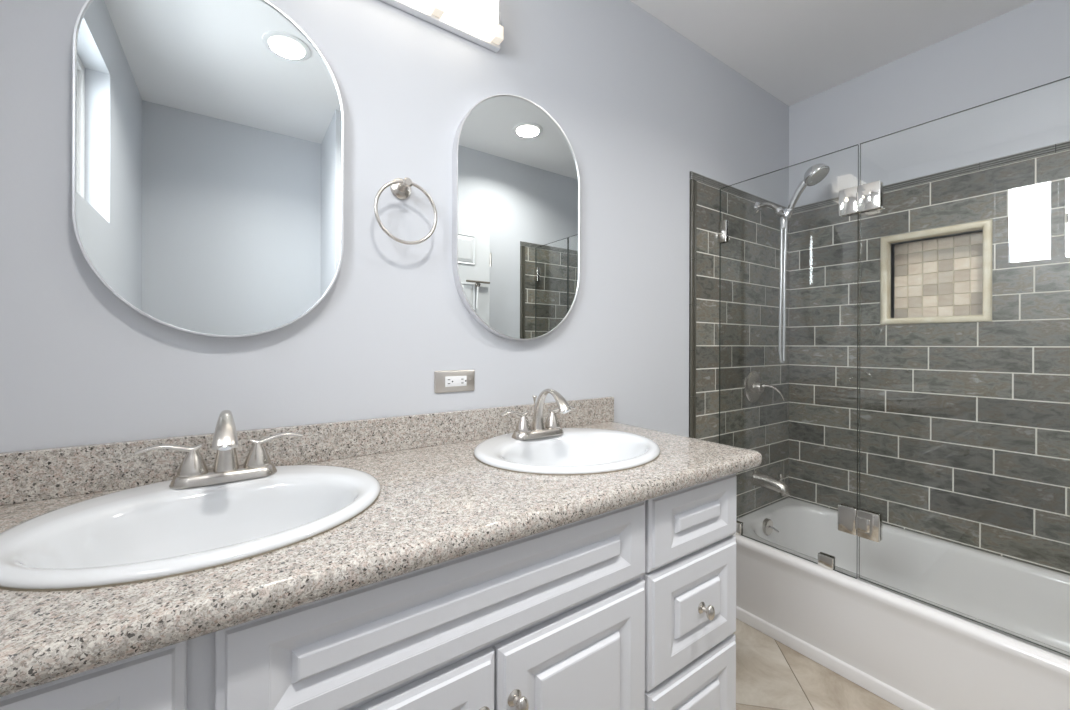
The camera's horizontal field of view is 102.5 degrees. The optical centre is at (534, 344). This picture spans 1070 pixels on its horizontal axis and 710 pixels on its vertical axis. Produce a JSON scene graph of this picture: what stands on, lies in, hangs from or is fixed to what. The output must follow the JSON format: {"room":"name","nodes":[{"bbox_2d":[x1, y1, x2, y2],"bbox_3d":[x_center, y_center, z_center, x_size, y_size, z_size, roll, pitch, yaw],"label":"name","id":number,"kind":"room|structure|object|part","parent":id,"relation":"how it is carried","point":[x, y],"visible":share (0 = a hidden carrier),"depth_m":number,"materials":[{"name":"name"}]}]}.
{"room":"bathroom","nodes":[
{"label":"bathroom","id":0,"kind":"room"},
{"bbox_2d":[0,0,789,518],"bbox_3d":[0.172,-0.064,1.538,3.461,2.659,0.114,0,0,-35],"label":"wall","id":1,"kind":"structure","parent":0,"point":[655,124],"depth_m":1.18,"materials":[{"name":"paint"}]},
{"bbox_2d":[72,0,343,336],"bbox_3d":[-0.643,-0.385,0.898,0.447,0.738,0.029,0,0,-35],"label":"wall mirror","id":2,"kind":"object","parent":1,"relation":"attached to","point":[208,135],"visible":1,"depth_m":0.87,"materials":[{"name":"silver metal"}]},
{"bbox_2d":[0,397,613,505],"bbox_3d":[-0.346,0.228,1.111,1.521,0.086,0.020,0,0,-35],"label":"backsplash","id":3,"kind":"structure","parent":1,"relation":"attached to","point":[48,473],"depth_m":0.94,"materials":[{"name":"stone"}]},
{"bbox_2d":[374,177,436,244],"bbox_3d":[-0.333,-0.343,1.094,0.160,0.181,0.061,0,0,-35],"label":"towel ring","id":4,"kind":"object","parent":1,"relation":"attached to","point":[400,188],"visible":1,"depth_m":1.09,"materials":[{"name":"silver metal"}]},
{"bbox_3d":[-0.333,-0.406,1.094,0.054,0.054,0.061,0,0,-35],"label":"wall post","id":5,"kind":"part","parent":4,"relation":"part of","materials":[{"name":"silver metal"}]},
{"bbox_2d":[380,0,503,52],"bbox_3d":[-0.317,-0.949,1.082,0.563,0.154,0.097,0,0,-35],"label":"vanity light","id":6,"kind":"object","parent":1,"relation":"attached to","point":[476,21],"visible":1,"depth_m":1.16,"materials":[{"name":"white glass"}]},
{"bbox_3d":[-0.327,-0.954,1.057,0.152,0.144,0.068,0,0,-35],"label":"lamp shade","id":7,"kind":"part","parent":6,"relation":"part of","materials":[{"name":"white glass"}]},
{"bbox_3d":[-0.180,-0.954,1.160,0.152,0.144,0.068,0,0,-35],"label":"lamp shade","id":8,"kind":"part","parent":6,"relation":"part of","materials":[{"name":"white glass"}]},
{"bbox_2d":[434,370,474,392],"bbox_3d":[-0.224,0.102,1.205,0.121,0.061,0.008,0,0,-35],"label":"wall outlet","id":9,"kind":"object","parent":1,"relation":"attached to","point":[445,381],"visible":1,"depth_m":1.20,"materials":[{"name":"silver metal"}]},
{"bbox_2d":[445,376,466,386],"bbox_3d":[-0.221,0.102,1.203,0.065,0.029,0.002,0,0,-35],"label":"receptacle","id":10,"kind":"object","parent":9,"relation":"attached to","point":[450,381],"depth_m":1.20,"materials":[{"name":"white plastic"}]},
{"bbox_2d":[452,94,579,339],"bbox_3d":[-0.040,-0.383,1.318,0.447,0.738,0.029,0,0,-35],"label":"wall mirror","id":11,"kind":"object","parent":1,"relation":"attached to","point":[516,177],"visible":1,"depth_m":1.29,"materials":[{"name":"silver metal"}]},
{"bbox_3d":[0.674,0.234,1.828,0.041,1.866,0.014,0,0,-35],"label":"edge trim","id":12,"kind":"part","parent":1,"relation":"part of","materials":[{"name":"grey tile"}]},
{"bbox_3d":[1.018,-0.717,2.066,0.872,0.034,0.014,0,0,-35],"label":"liner trim","id":13,"kind":"part","parent":1,"relation":"part of","materials":[{"name":"grey tile"}]},
{"bbox_2d":[744,371,784,402],"bbox_3d":[1.102,0.205,2.046,0.156,0.156,0.129,0,0,-35],"label":"shower valve","id":14,"kind":"object","parent":1,"relation":"attached to","point":[753,387],"visible":1,"depth_m":2.06,"materials":[{"name":"silver metal"}]},
{"bbox_3d":[1.133,0.228,2.049,0.104,0.075,0.024,0,0,26],"label":"lever","id":15,"kind":"part","parent":14,"relation":"part of","materials":[{"name":"silver metal"}]},
{"bbox_2d":[751,470,790,495],"bbox_3d":[1.129,0.657,2.049,0.072,0.097,0.166,0,0,-35],"label":"tub spout","id":16,"kind":"object","parent":1,"relation":"attached to","point":[758,478],"visible":1,"depth_m":2.03,"materials":[{"name":"silver metal"}]},
{"bbox_2d":[754,163,829,362],"bbox_3d":[1.185,-0.355,1.991,0.106,0.886,0.310,0,0,-35],"label":"shower","id":17,"kind":"object","parent":1,"relation":"attached to","point":[816,173],"visible":1,"depth_m":2.01,"materials":[{"name":"silver metal"}]},
{"bbox_3d":[1.128,-0.662,2.074,0.021,0.060,0.106,0,0,-35],"label":"shower arm","id":18,"kind":"part","parent":17,"relation":"part of","materials":[{"name":"silver metal"}]},
{"bbox_3d":[1.199,-0.665,1.972,0.032,0.163,0.103,0,0,-35],"label":"handle","id":19,"kind":"part","parent":17,"relation":"part of","materials":[{"name":"silver metal"}]},
{"bbox_2d":[733,618,902,709],"bbox_3d":[0.634,1.217,0.584,3.899,0.100,2.924,0,0,-35],"label":"floor","id":20,"kind":"structure","parent":0,"point":[770,675],"depth_m":1.48,"materials":[{"name":"beige tile"}]},
{"bbox_2d":[0,473,736,709],"bbox_3d":[-0.223,0.736,0.868,1.446,0.856,0.560,0,0,-35],"label":"vanity cabinet","id":21,"kind":"object","parent":20,"relation":"on","point":[632,607],"visible":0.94,"depth_m":0.69,"materials":[{"name":"paint"}]},
{"bbox_3d":[-0.520,0.393,0.369,0.343,0.160,0.020,0,0,-35],"label":"drawer","id":22,"kind":"part","parent":21,"relation":"part of","materials":[{"name":"paint"}]},
{"bbox_2d":[0,397,761,696],"bbox_3d":[-0.192,0.246,0.891,1.522,0.122,0.556,0,0,-35],"label":"countertop","id":23,"kind":"structure","parent":21,"relation":"on","point":[436,503],"depth_m":0.72,"materials":[{"name":"stone"}]},
{"bbox_2d":[0,465,380,590],"bbox_3d":[-0.517,0.331,0.701,0.502,0.148,0.442,0,0,-35],"label":"sink","id":24,"kind":"object","parent":23,"relation":"in","point":[153,531],"visible":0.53,"depth_m":0.70,"materials":[{"name":"white ceramic"}]},
{"bbox_2d":[135,410,302,488],"bbox_3d":[-0.591,0.188,0.818,0.194,0.138,0.193,0,0,9],"label":"faucet","id":25,"kind":"object","parent":23,"relation":"on","point":[193,471],"visible":1,"depth_m":0.79,"materials":[{"name":"silver metal"}]},
{"bbox_3d":[-0.660,0.189,0.777,0.094,0.020,0.016,0,0,-39],"label":"lever","id":26,"kind":"part","parent":25,"relation":"part of","materials":[{"name":"silver metal"}]},
{"bbox_3d":[-0.635,0.217,0.797,0.046,0.047,0.046,0,0,-35],"label":"handle","id":27,"kind":"part","parent":25,"relation":"part of","materials":[{"name":"silver metal"}]},
{"bbox_3d":[-0.594,0.248,0.826,0.168,0.018,0.062,0,0,-35],"label":"plate","id":28,"kind":"part","parent":25,"relation":"part of","materials":[{"name":"silver metal"}]},
{"bbox_3d":[-0.562,0.182,0.780,0.043,0.126,0.154,0,0,-35],"label":"spout","id":29,"kind":"part","parent":25,"relation":"part of","materials":[{"name":"silver metal"}]},
{"bbox_3d":[-0.553,0.217,0.855,0.046,0.047,0.046,0,0,-35],"label":"handle","id":30,"kind":"part","parent":25,"relation":"part of","materials":[{"name":"silver metal"}]},
{"bbox_3d":[-0.525,0.190,0.871,0.094,0.020,0.016,0,0,-30],"label":"lever","id":31,"kind":"part","parent":25,"relation":"part of","materials":[{"name":"silver metal"}]},
{"bbox_2d":[499,389,574,439],"bbox_3d":[0.012,0.190,1.222,0.194,0.138,0.193,0,0,9],"label":"faucet","id":32,"kind":"object","parent":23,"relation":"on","point":[523,431],"visible":1,"depth_m":1.20,"materials":[{"name":"silver metal"}]},
{"bbox_3d":[-0.057,0.191,1.181,0.094,0.020,0.016,0,0,-39],"label":"lever","id":33,"kind":"part","parent":32,"relation":"part of","materials":[{"name":"silver metal"}]},
{"bbox_3d":[-0.032,0.219,1.201,0.046,0.047,0.046,0,0,-35],"label":"handle","id":34,"kind":"part","parent":32,"relation":"part of","materials":[{"name":"silver metal"}]},
{"bbox_3d":[0.009,0.250,1.230,0.168,0.018,0.062,0,0,-35],"label":"plate","id":35,"kind":"part","parent":32,"relation":"part of","materials":[{"name":"silver metal"}]},
{"bbox_3d":[0.042,0.184,1.184,0.043,0.126,0.154,0,0,-35],"label":"spout","id":36,"kind":"part","parent":32,"relation":"part of","materials":[{"name":"silver metal"}]},
{"bbox_3d":[0.051,0.219,1.259,0.046,0.047,0.046,0,0,-35],"label":"handle","id":37,"kind":"part","parent":32,"relation":"part of","materials":[{"name":"silver metal"}]},
{"bbox_3d":[0.079,0.191,1.275,0.094,0.020,0.016,0,0,-30],"label":"lever","id":38,"kind":"part","parent":32,"relation":"part of","materials":[{"name":"silver metal"}]},
{"bbox_2d":[473,428,659,474],"bbox_3d":[0.086,0.333,1.125,0.502,0.148,0.442,0,0,-35],"label":"sink","id":39,"kind":"object","parent":23,"relation":"in","point":[577,451],"visible":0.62,"depth_m":1.18,"materials":[{"name":"white ceramic"}]},
{"bbox_3d":[-0.098,0.692,0.688,1.446,0.766,0.018,0,0,-35],"label":"frame","id":40,"kind":"part","parent":21,"relation":"part of","materials":[{"name":"paint"}]},
{"bbox_3d":[-0.213,0.766,0.584,0.358,0.557,0.020,0,0,-35],"label":"door","id":41,"kind":"part","parent":21,"relation":"part of","materials":[{"name":"paint"}]},
{"bbox_3d":[-0.025,0.573,0.684,0.026,0.034,0.032,0,0,-35],"label":"knob","id":42,"kind":"part","parent":21,"relation":"part of","materials":[{"name":"silver metal"}]},
{"bbox_3d":[0.082,0.767,0.790,0.352,0.557,0.020,0,0,-35],"label":"door","id":43,"kind":"part","parent":21,"relation":"part of","materials":[{"name":"paint"}]},
{"bbox_3d":[0.370,0.604,0.990,0.331,0.241,0.020,0,0,-35],"label":"drawer","id":44,"kind":"part","parent":21,"relation":"part of","materials":[{"name":"paint"}]},
{"bbox_3d":[0.369,0.889,0.990,0.331,0.314,0.020,0,0,-35],"label":"drawer","id":45,"kind":"part","parent":21,"relation":"part of","materials":[{"name":"paint"}]},
{"bbox_3d":[0.371,0.396,0.990,0.331,0.160,0.020,0,0,-35],"label":"drawer","id":46,"kind":"part","parent":21,"relation":"part of","materials":[{"name":"paint"}]},
{"bbox_3d":[0.392,0.604,0.974,0.026,0.034,0.032,0,0,-35],"label":"knob","id":47,"kind":"part","parent":21,"relation":"part of","materials":[{"name":"silver metal"}]},
{"bbox_2d":[733,497,1069,709],"bbox_3d":[1.506,0.996,1.504,0.700,0.346,1.494,0,0,-35],"label":"bathtub","id":48,"kind":"object","parent":20,"relation":"on","point":[910,653],"visible":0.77,"depth_m":1.55,"materials":[{"name":"white ceramic"}]},
{"bbox_3d":[1.103,0.863,2.033,0.076,0.076,0.020,0,0,-35],"label":"overflow plate","id":49,"kind":"part","parent":48,"relation":"part of","materials":[{"name":"silver metal"}]},
{"bbox_2d":[719,144,858,578],"bbox_3d":[0.982,0.059,1.720,0.025,1.524,0.524,0,0,-35],"label":"fixed glass panel","id":50,"kind":"object","parent":48,"relation":"on","point":[827,561],"visible":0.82,"depth_m":1.66,"materials":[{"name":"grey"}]},
{"bbox_2d":[838,76,1069,656],"bbox_3d":[1.283,0.056,1.287,0.036,1.516,0.639,0,0,-35],"label":"glass shower door","id":51,"kind":"structure","parent":50,"relation":"attached to","point":[864,523],"depth_m":1.48,"materials":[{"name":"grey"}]},
{"bbox_2d":[630,0,1034,105],"bbox_3d":[0.801,-1.341,0.641,3.461,0.100,2.300,0,0,-35],"label":"ceiling","id":52,"kind":"structure","parent":0,"point":[796,51],"depth_m":1.76,"materials":[{"name":"paint"}]},
{"bbox_2d":[789,0,1069,574],"bbox_3d":[1.857,-0.059,1.746,0.180,2.459,1.500,0,0,-35],"label":"wall","id":53,"kind":"structure","parent":0,"point":[965,282],"depth_m":1.82,"materials":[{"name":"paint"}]},
{"bbox_3d":[1.795,-0.714,1.702,0.014,0.034,1.500,0,0,-35],"label":"liner trim","id":54,"kind":"part","parent":53,"relation":"part of","materials":[{"name":"grey tile"}]},
{"bbox_3d":[1.705,-0.294,1.841,0.040,0.404,0.358,0,0,-35],"label":"niche trim","id":55,"kind":"part","parent":53,"relation":"part of","materials":[{"name":"beige stone"}]}
]}

